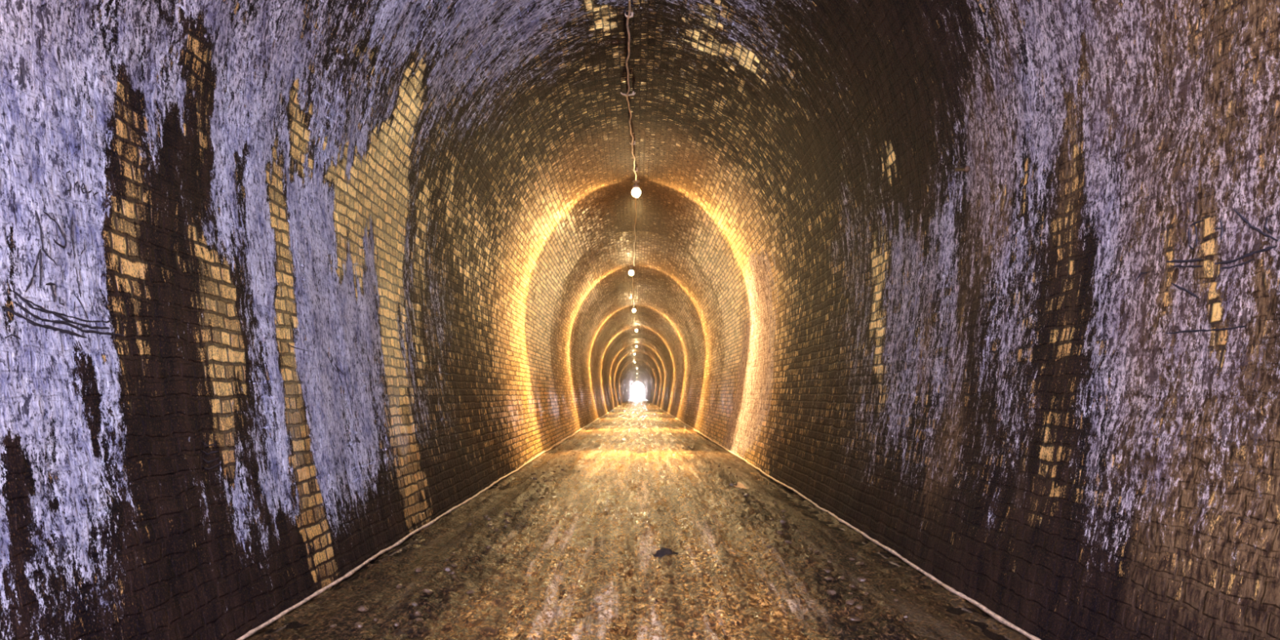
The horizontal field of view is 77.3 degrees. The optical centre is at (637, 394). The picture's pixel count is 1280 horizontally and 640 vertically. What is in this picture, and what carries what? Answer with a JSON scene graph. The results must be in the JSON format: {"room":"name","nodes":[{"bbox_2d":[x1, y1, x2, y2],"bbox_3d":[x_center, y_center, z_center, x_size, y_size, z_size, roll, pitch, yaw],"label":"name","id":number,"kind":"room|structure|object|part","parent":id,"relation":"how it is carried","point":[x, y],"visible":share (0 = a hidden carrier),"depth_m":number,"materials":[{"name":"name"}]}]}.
{"room":"underground passage","nodes":[
{"label":"underground passage","id":0,"kind":"room"},
{"bbox_2d":[0,0,632,639],"bbox_3d":[-2.135,-0.996,142.750,0.582,4.743,294.500,0,0,0],"label":"wall","id":1,"kind":"structure","parent":0,"point":[280,299],"depth_m":4.60,"materials":[{"name":"brick"}]},
{"bbox_2d":[244,397,1029,639],"bbox_3d":[0.000,1.229,142.750,4.240,0.151,294.500,0,0,0],"label":"floor","id":2,"kind":"structure","parent":0,"point":[576,562],"depth_m":5.57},
{"bbox_2d":[329,623,337,627],"bbox_3d":[-1.615,1.228,4.242,0.032,0.018,0.043,0,0,10],"label":"stone","id":3,"kind":"object","parent":2,"relation":"on","point":[332,625],"visible":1,"depth_m":4.23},
{"bbox_2d":[354,622,363,628],"bbox_3d":[-1.467,1.219,4.220,0.054,0.036,0.039,0,0,40],"label":"stone","id":4,"kind":"object","parent":2,"relation":"on","point":[357,624],"visible":1,"depth_m":4.21,"materials":[{"name":"grey stone"}]},
{"bbox_2d":[356,604,368,612],"bbox_3d":[-1.567,1.226,4.569,0.059,0.043,0.048,0,0,18],"label":"stone","id":5,"kind":"object","parent":2,"relation":"on","point":[362,608],"visible":1,"depth_m":4.55,"materials":[{"name":"grey stone"}]},
{"bbox_2d":[393,622,399,626],"bbox_3d":[-1.280,1.222,4.248,0.035,0.025,0.030,0,0,28],"label":"stone","id":6,"kind":"object","parent":2,"relation":"on","point":[397,624],"visible":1,"depth_m":4.24,"materials":[{"name":"grey stone"}]},
{"bbox_2d":[395,583,402,588],"bbox_3d":[-1.512,1.218,5.076,0.041,0.031,0.042,0,0,-29],"label":"stone","id":7,"kind":"object","parent":2,"relation":"on","point":[399,585],"visible":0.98,"depth_m":5.06,"materials":[{"name":"grey stone"}]},
{"bbox_2d":[414,610,422,616],"bbox_3d":[-1.199,1.197,4.374,0.038,0.036,0.045,0,0,1],"label":"stone","id":8,"kind":"object","parent":2,"relation":"on","point":[417,613],"visible":1,"depth_m":4.36,"materials":[{"name":"grey stone"}]},
{"bbox_2d":[414,567,422,572],"bbox_3d":[-1.522,1.220,5.555,0.042,0.034,0.053,0,0,38],"label":"stone","id":9,"kind":"object","parent":2,"relation":"on","point":[418,569],"visible":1,"depth_m":5.54,"materials":[{"name":"stone"}]},
{"bbox_2d":[422,588,432,593],"bbox_3d":[-1.278,1.195,4.867,0.065,0.032,0.044,0,0,-5],"label":"stone","id":10,"kind":"object","parent":2,"relation":"on","point":[424,590],"visible":1,"depth_m":4.85,"materials":[{"name":"grey stone"}]},
{"bbox_2d":[235,404,620,639],"bbox_3d":[-1.976,1.224,42.616,0.124,0.090,94.232,0,0,0],"label":"trim","id":11,"kind":"structure","parent":2,"relation":"on","point":[351,572],"depth_m":5.97,"materials":[{"name":"grey concrete"}]},
{"bbox_2d":[264,412,609,633],"bbox_3d":[-1.638,1.260,27.800,0.675,0.001,64.400,0,0,0],"label":"water","id":12,"kind":"object","parent":2,"relation":"on","point":[295,624],"visible":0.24,"depth_m":6.49,"materials":[{"name":"black liquid"}]},
{"bbox_2d":[442,566,451,572],"bbox_3d":[-1.336,1.227,5.599,0.063,0.041,0.054,0,0,7],"label":"stone","id":13,"kind":"object","parent":2,"relation":"on","point":[447,569],"visible":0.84,"depth_m":5.58,"materials":[{"name":"grey stone"}]},
{"bbox_2d":[466,590,474,594],"bbox_3d":[-1.017,1.200,4.854,0.058,0.026,0.044,0,0,-20],"label":"stone","id":14,"kind":"object","parent":2,"relation":"on","point":[469,592],"visible":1,"depth_m":4.84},
{"bbox_2d":[635,450,647,453],"bbox_3d":[0.091,1.220,16.601,0.428,0.107,0.344,0,0,-33],"label":"clod","id":15,"kind":"object","parent":2,"relation":"on","point":[639,451],"visible":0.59,"depth_m":16.50,"materials":[{"name":"brown soil"}]},
{"bbox_2d":[652,546,678,557],"bbox_3d":[0.206,1.209,6.050,0.227,0.096,0.183,0,0,-33],"label":"clod","id":16,"kind":"object","parent":2,"relation":"on","point":[663,551],"visible":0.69,"depth_m":6.00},
{"bbox_2d":[779,519,786,524],"bbox_3d":[1.330,1.165,7.321,0.059,0.044,0.052,0,0,5],"label":"stone","id":17,"kind":"object","parent":2,"relation":"on","point":[782,521],"visible":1,"depth_m":7.30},
{"bbox_2d":[822,568,831,573],"bbox_3d":[1.302,1.214,5.505,0.060,0.026,0.044,0,0,13],"label":"stone","id":18,"kind":"object","parent":2,"relation":"on","point":[828,571],"visible":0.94,"depth_m":5.49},
{"bbox_2d":[823,576,833,580],"bbox_3d":[1.256,1.213,5.270,0.060,0.026,0.053,0,0,38],"label":"stone","id":19,"kind":"object","parent":2,"relation":"on","point":[828,578],"visible":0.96,"depth_m":5.25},
{"bbox_2d":[826,590,835,595],"bbox_3d":[1.170,1.199,4.838,0.047,0.039,0.053,0,0,-24],"label":"stone","id":20,"kind":"object","parent":2,"relation":"on","point":[828,592],"visible":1,"depth_m":4.82,"materials":[{"name":"grey stone"}]},
{"bbox_2d":[662,411,1012,639],"bbox_3d":[1.637,1.260,27.800,0.675,0.001,64.400,0,0,0],"label":"water","id":21,"kind":"object","parent":2,"relation":"on","point":[784,493],"visible":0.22,"depth_m":6.73,"materials":[{"name":"black liquid"}]},
{"bbox_2d":[654,404,1040,639],"bbox_3d":[1.980,1.232,42.615,0.119,0.089,94.231,0,0,0],"label":"trim","id":22,"kind":"structure","parent":2,"relation":"on","point":[994,615],"depth_m":5.82,"materials":[{"name":"grey concrete"}]},
{"bbox_2d":[844,599,854,604],"bbox_3d":[1.229,1.206,4.630,0.054,0.036,0.048,0,0,0],"label":"stone","id":23,"kind":"object","parent":2,"relation":"on","point":[851,602],"visible":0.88,"depth_m":4.62,"materials":[{"name":"grey stone"}]},
{"bbox_2d":[848,583,856,588],"bbox_3d":[1.368,1.221,5.097,0.046,0.029,0.053,0,0,27],"label":"stone","id":24,"kind":"object","parent":2,"relation":"on","point":[851,585],"visible":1,"depth_m":5.08,"materials":[{"name":"grey stone"}]},
{"bbox_2d":[847,616,861,622],"bbox_3d":[1.170,1.219,4.326,0.075,0.035,0.070,0,0,-24],"label":"stone","id":25,"kind":"object","parent":2,"relation":"on","point":[853,619],"visible":1,"depth_m":4.30,"materials":[{"name":"grey stone"}]},
{"bbox_2d":[855,604,862,609],"bbox_3d":[1.248,1.200,4.506,0.042,0.027,0.031,0,0,9],"label":"stone","id":26,"kind":"object","parent":2,"relation":"on","point":[858,606],"visible":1,"depth_m":4.50,"materials":[{"name":"grey stone"}]},
{"bbox_2d":[855,561,863,564],"bbox_3d":[1.611,1.224,5.803,0.055,0.027,0.063,0,0,42],"label":"stone","id":27,"kind":"object","parent":2,"relation":"on","point":[857,562],"visible":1,"depth_m":5.78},
{"bbox_2d":[857,577,866,582],"bbox_3d":[1.486,1.227,5.308,0.065,0.029,0.047,0,0,38],"label":"stone","id":28,"kind":"object","parent":2,"relation":"on","point":[859,579],"visible":1,"depth_m":5.29,"materials":[{"name":"beige stone"}]},
{"bbox_2d":[419,0,856,385],"bbox_3d":[0.001,-3.929,142.750,3.778,1.178,294.500,0,0,0],"label":"ceiling","id":29,"kind":"structure","parent":0,"point":[717,85],"depth_m":11.58,"materials":[{"name":"brick"}]},
{"bbox_2d":[620,0,637,181],"bbox_3d":[-0.132,-4.471,12.781,0.220,0.132,7.561,0,0,0],"label":"cable","id":30,"kind":"object","parent":29,"relation":"attached to","point":[628,15],"visible":1,"depth_m":11.28,"materials":[{"name":"beige plastic"}]},
{"bbox_2d":[628,265,634,275],"bbox_3d":[-0.220,-4.323,27.900,0.199,0.365,0.199,0,0,0],"label":"lamp","id":31,"kind":"object","parent":29,"relation":"hanging from","point":[631,273],"visible":1,"depth_m":27.84,"materials":[{"name":"glass"}]},
{"bbox_3d":[-0.220,-4.235,27.900,0.199,0.190,0.199,0,0,0],"label":"glass globe","id":32,"kind":"part","parent":31,"relation":"part of","materials":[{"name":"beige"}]},
{"bbox_2d":[631,275,634,306],"bbox_3d":[-0.190,-4.413,34.150,0.058,0.057,11.901,0,0,0],"label":"cable","id":33,"kind":"object","parent":29,"relation":"attached to","point":[632,276],"visible":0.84,"depth_m":34.04,"materials":[{"name":"beige plastic"}]},
{"bbox_2d":[631,305,635,312],"bbox_3d":[-0.180,-4.325,40.400,0.199,0.369,0.199,0,0,0],"label":"lamp","id":34,"kind":"object","parent":29,"relation":"hanging from","point":[633,309],"visible":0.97,"depth_m":40.34,"materials":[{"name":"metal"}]},
{"bbox_2d":[633,197,636,266],"bbox_3d":[-0.070,-4.421,22.300,0.058,0.058,10.602,0,0,-1],"label":"cable","id":35,"kind":"object","parent":29,"relation":"attached to","point":[635,197],"visible":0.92,"depth_m":21.53,"materials":[{"name":"beige plastic"}]},
{"bbox_2d":[631,179,640,197],"bbox_3d":[-0.030,-4.329,16.800,0.199,0.378,0.199,0,0,0],"label":"lamp","id":36,"kind":"object","parent":29,"relation":"hanging from","point":[636,192],"visible":0.98,"depth_m":16.74,"materials":[{"name":"glass"}]},
{"bbox_3d":[-0.030,-4.235,16.800,0.199,0.190,0.199,0,0,0],"label":"glass globe","id":37,"kind":"part","parent":36,"relation":"part of","materials":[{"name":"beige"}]},
{"bbox_2d":[643,0,1279,639],"bbox_3d":[2.134,-0.997,142.750,0.579,4.745,294.500,0,0,0],"label":"wall","id":38,"kind":"structure","parent":0,"point":[1042,376],"depth_m":4.62,"materials":[{"name":"brick"}]},
{"bbox_2d":[954,165,970,172],"bbox_3d":[2.372,-1.649,5.875,0.052,0.120,0.342,0,0,6],"label":"spike","id":39,"kind":"object","parent":38,"relation":"attached to","point":[966,169],"visible":1,"depth_m":5.72,"materials":[{"name":"brown metal"}]}
]}

